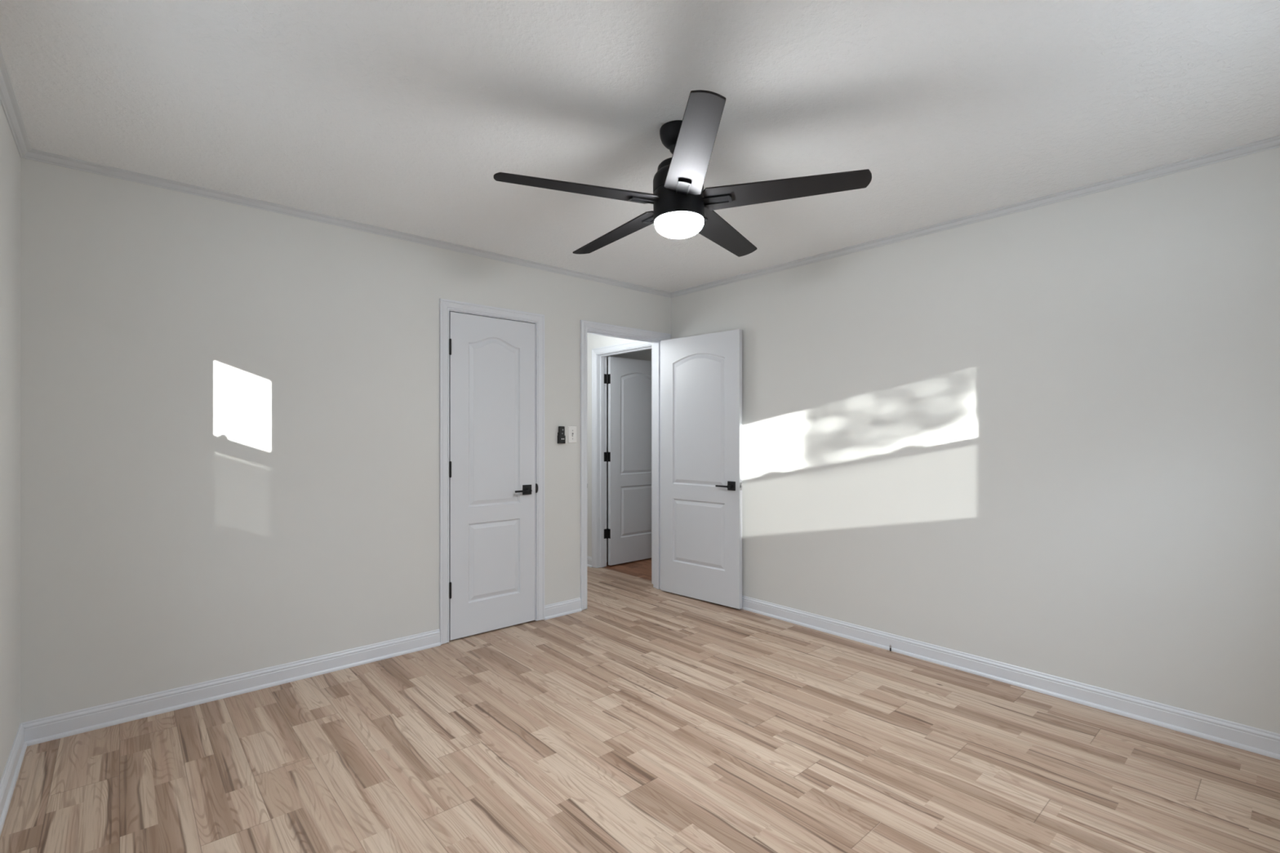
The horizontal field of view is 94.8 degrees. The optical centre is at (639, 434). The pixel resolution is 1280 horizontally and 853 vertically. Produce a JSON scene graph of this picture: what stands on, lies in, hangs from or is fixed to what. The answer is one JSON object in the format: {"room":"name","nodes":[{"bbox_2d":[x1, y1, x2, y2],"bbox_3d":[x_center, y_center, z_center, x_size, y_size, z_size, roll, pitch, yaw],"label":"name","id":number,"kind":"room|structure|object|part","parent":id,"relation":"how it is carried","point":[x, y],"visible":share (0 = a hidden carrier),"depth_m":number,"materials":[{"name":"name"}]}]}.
{"room":"empty bedroom","nodes":[
{"label":"empty bedroom","id":0,"kind":"room"},
{"bbox_2d":[0,102,20,780],"bbox_3d":[-1.327,0.053,0.952,0.116,2.444,3.784,0,0,-41],"label":"wall","id":1,"kind":"structure","parent":0,"point":[10,158],"depth_m":2.19,"materials":[{"name":"paint"}]},
{"bbox_2d":[0,723,26,835],"bbox_3d":[-1.275,1.228,0.997,0.021,0.094,3.784,0,0,-41],"label":"baseboard","id":2,"kind":"structure","parent":1,"relation":"attached to","point":[8,780],"depth_m":2.13,"materials":[{"name":"white paint"}]},
{"bbox_2d":[0,46,31,157],"bbox_3d":[-1.270,-1.152,1.002,0.036,0.034,3.784,0,0,-41],"label":"trim","id":3,"kind":"structure","parent":1,"relation":"attached to","point":[8,100],"depth_m":2.09,"materials":[{"name":"grey paint"}]},
{"bbox_2d":[20,157,671,723],"bbox_3d":[-1.177,0.053,3.688,3.965,2.444,0.116,0,0,-41],"label":"wall","id":4,"kind":"structure","parent":0,"point":[229,412],"depth_m":2.86,"materials":[{"name":"paint"}]},
{"bbox_2d":[22,629,440,746],"bbox_3d":[-1.871,1.228,2.982,1.759,0.094,0.021,0,0,-41],"label":"baseboard","id":5,"kind":"structure","parent":4,"relation":"attached to","point":[85,720],"depth_m":2.82,"materials":[{"name":"white paint"}]},
{"bbox_2d":[22,148,671,297],"bbox_3d":[-1.127,-1.152,3.631,3.733,0.034,0.036,0,0,-41],"label":"trim","id":6,"kind":"structure","parent":4,"relation":"attached to","point":[33,154],"depth_m":3.05,"materials":[{"name":"grey paint"}]},
{"bbox_2d":[439,298,544,644],"bbox_3d":[-0.978,0.246,3.857,0.647,2.052,0.128,0,0,-41],"label":"trim","id":7,"kind":"structure","parent":4,"relation":"attached to","point":[536,484],"depth_m":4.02,"materials":[{"name":"white paint"}]},
{"bbox_3d":[-0.706,0.365,4.022,0.014,0.064,0.016,0,0,-41],"label":"strike plate","id":8,"kind":"part","parent":7,"relation":"part of","materials":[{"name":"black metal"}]},
{"bbox_2d":[448,311,535,639],"bbox_3d":[-0.939,0.254,3.808,0.612,2.022,0.085,0,0,-41],"label":"door","id":9,"kind":"structure","parent":4,"relation":"in","point":[492,361],"depth_m":3.80,"materials":[{"name":"white paint"}]},
{"bbox_3d":[-0.783,0.375,3.918,0.124,0.023,0.041,0,0,-41],"label":"lever","id":10,"kind":"part","parent":9,"relation":"part of","materials":[{"name":"black metal"}]},
{"bbox_3d":[-0.762,0.371,3.970,0.066,0.066,0.009,0,0,-41],"label":"handle","id":11,"kind":"part","parent":9,"relation":"part of","materials":[{"name":"black metal"}]},
{"bbox_2d":[557,432,565,443],"bbox_3d":[-0.554,0.022,4.143,0.052,0.078,0.027,0,0,-41],"label":"remote holder","id":12,"kind":"object","parent":4,"relation":"attached to","point":[557,433],"visible":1,"depth_m":4.13,"materials":[{"name":"black plastic"}]},
{"bbox_2d":[558,426,564,442],"bbox_3d":[-0.552,-0.002,4.140,0.046,0.116,0.022,0,0,-41],"label":"remote control","id":13,"kind":"object","parent":12,"relation":"in","point":[561,428],"visible":1,"depth_m":4.13,"materials":[{"name":"black plastic"}]},
{"bbox_2d":[544,597,582,620],"bbox_3d":[-0.543,1.228,4.157,0.310,0.094,0.021,0,0,-41],"label":"baseboard","id":14,"kind":"structure","parent":4,"relation":"attached to","point":[572,606],"depth_m":4.15,"materials":[{"name":"white paint"}]},
{"bbox_2d":[567,426,576,443],"bbox_3d":[-0.480,-0.001,4.215,0.078,0.120,0.018,0,0,-41],"label":"light switch","id":15,"kind":"object","parent":4,"relation":"attached to","point":[571,430],"visible":1,"depth_m":4.21,"materials":[{"name":"plastic"}]},
{"bbox_2d":[586,328,661,589],"bbox_3d":[-0.137,0.243,4.606,0.803,2.058,0.119,0,0,-41],"label":"trim","id":16,"kind":"structure","parent":4,"relation":"attached to","point":[656,343],"depth_m":4.85,"materials":[{"name":"white paint"}]},
{"bbox_2d":[580,320,671,610],"bbox_3d":[-0.088,0.220,4.561,0.908,2.103,0.018,0,0,-41],"label":"trim","id":17,"kind":"structure","parent":4,"relation":"attached to","point":[584,325],"depth_m":4.28,"materials":[{"name":"white paint"}]},
{"bbox_2d":[660,328,742,608],"bbox_3d":[0.442,0.249,4.516,0.780,2.028,0.093,0,0,44],"label":"door","id":18,"kind":"structure","parent":4,"relation":"in","point":[701,486],"depth_m":4.49,"materials":[{"name":"white paint"}]},
{"bbox_3d":[0.615,0.378,4.316,0.124,0.023,0.041,0,0,44],"label":"lever","id":19,"kind":"part","parent":18,"relation":"part of","materials":[{"name":"black metal"}]},
{"bbox_3d":[0.669,0.374,4.300,0.066,0.066,0.009,0,0,43],"label":"handle","id":20,"kind":"part","parent":18,"relation":"part of","materials":[{"name":"black metal"}]},
{"bbox_2d":[606,349,651,562],"bbox_3d":[0.166,0.053,6.382,1.654,2.444,0.100,0,0,-41],"label":"door frame","id":21,"kind":"structure","parent":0,"point":[646,355],"depth_m":5.88,"materials":[{"name":"paint"}]},
{"bbox_2d":[0,0,1279,292],"bbox_3d":[0.249,-1.239,3.491,6.200,0.140,6.100,0,0,-41],"label":"ceiling","id":22,"kind":"structure","parent":0,"point":[403,116],"depth_m":2.04,"materials":[{"name":"white paint"}]},
{"bbox_2d":[493,89,871,257],"bbox_3d":[0.120,-0.962,2.286,1.319,0.412,1.278,0,0,-41],"label":"ceiling fan","id":23,"kind":"object","parent":22,"relation":"hanging from","point":[682,208],"visible":1,"depth_m":2.14,"materials":[{"name":"black metal"}]},
{"bbox_3d":[-0.221,-0.880,2.102,0.590,0.006,0.136,0,9,-21],"label":"blade","id":24,"kind":"part","parent":23,"relation":"part of","materials":[{"name":"black metal"}]},
{"bbox_3d":[-0.101,-0.868,2.550,0.136,0.007,0.590,-14,7,-39],"label":"blade","id":25,"kind":"part","parent":23,"relation":"part of","materials":[{"name":"black wood"}]},
{"bbox_3d":[0.149,-0.785,2.240,0.186,0.057,0.186,1,-3,-41],"label":"light globe","id":26,"kind":"part","parent":23,"relation":"part of","materials":[{"name":"white glass"}]},
{"bbox_3d":[0.168,-0.896,1.849,0.136,0.006,0.590,10,-2,-3],"label":"blade","id":27,"kind":"part","parent":23,"relation":"part of","materials":[{"name":"silver metal"}]},
{"bbox_3d":[0.363,-0.876,2.575,0.136,0.006,0.590,-16,-9,32],"label":"blade","id":28,"kind":"part","parent":23,"relation":"part of","materials":[{"name":"black metal"}]},
{"bbox_3d":[0.529,-0.893,2.141,0.590,0.007,0.136,-2,-13,15],"label":"blade","id":29,"kind":"part","parent":23,"relation":"part of","materials":[{"name":"black wood"}]},
{"bbox_2d":[0,557,1279,852],"bbox_3d":[0.249,1.335,3.491,6.200,0.120,6.100,0,0,-41],"label":"floor","id":30,"kind":"structure","parent":0,"point":[644,718],"depth_m":2.29,"materials":[{"name":"brown wood"}]},
{"bbox_2d":[586,146,1279,733],"bbox_3d":[0.986,0.053,4.133,0.134,2.444,5.716,0,0,-41],"label":"wall","id":31,"kind":"structure","parent":0,"point":[1045,439],"depth_m":2.91,"materials":[{"name":"paint"}]},
{"bbox_2d":[586,555,591,567],"bbox_3d":[-0.713,1.228,5.936,0.021,0.094,0.763,0,0,-41],"label":"baseboard","id":32,"kind":"structure","parent":31,"relation":"attached to","point":[588,558],"depth_m":5.68,"materials":[{"name":"white paint"}]},
{"bbox_2d":[591,340,653,583],"bbox_3d":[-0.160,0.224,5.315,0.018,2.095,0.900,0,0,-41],"label":"trim","id":33,"kind":"structure","parent":31,"relation":"attached to","point":[637,344],"depth_m":5.61,"materials":[{"name":"white paint"}]},
{"bbox_2d":[604,356,651,565],"bbox_3d":[-0.037,0.253,5.920,0.809,2.017,0.044,0,0,-41],"label":"door","id":34,"kind":"structure","parent":31,"relation":"in","point":[628,456],"depth_m":5.83,"materials":[{"name":"white paint"}]},
{"bbox_2d":[671,135,1279,297],"bbox_3d":[1.499,-1.152,3.452,0.036,0.034,3.784,0,0,-41],"label":"trim","id":35,"kind":"structure","parent":31,"relation":"attached to","point":[1271,143],"depth_m":2.95,"materials":[{"name":"grey paint"}]},
{"bbox_2d":[741,595,1279,759],"bbox_3d":[1.505,1.228,3.457,0.021,0.094,3.784,0,0,-41],"label":"baseboard","id":36,"kind":"structure","parent":31,"relation":"attached to","point":[1260,741],"depth_m":2.88,"materials":[{"name":"white paint"}]}
]}

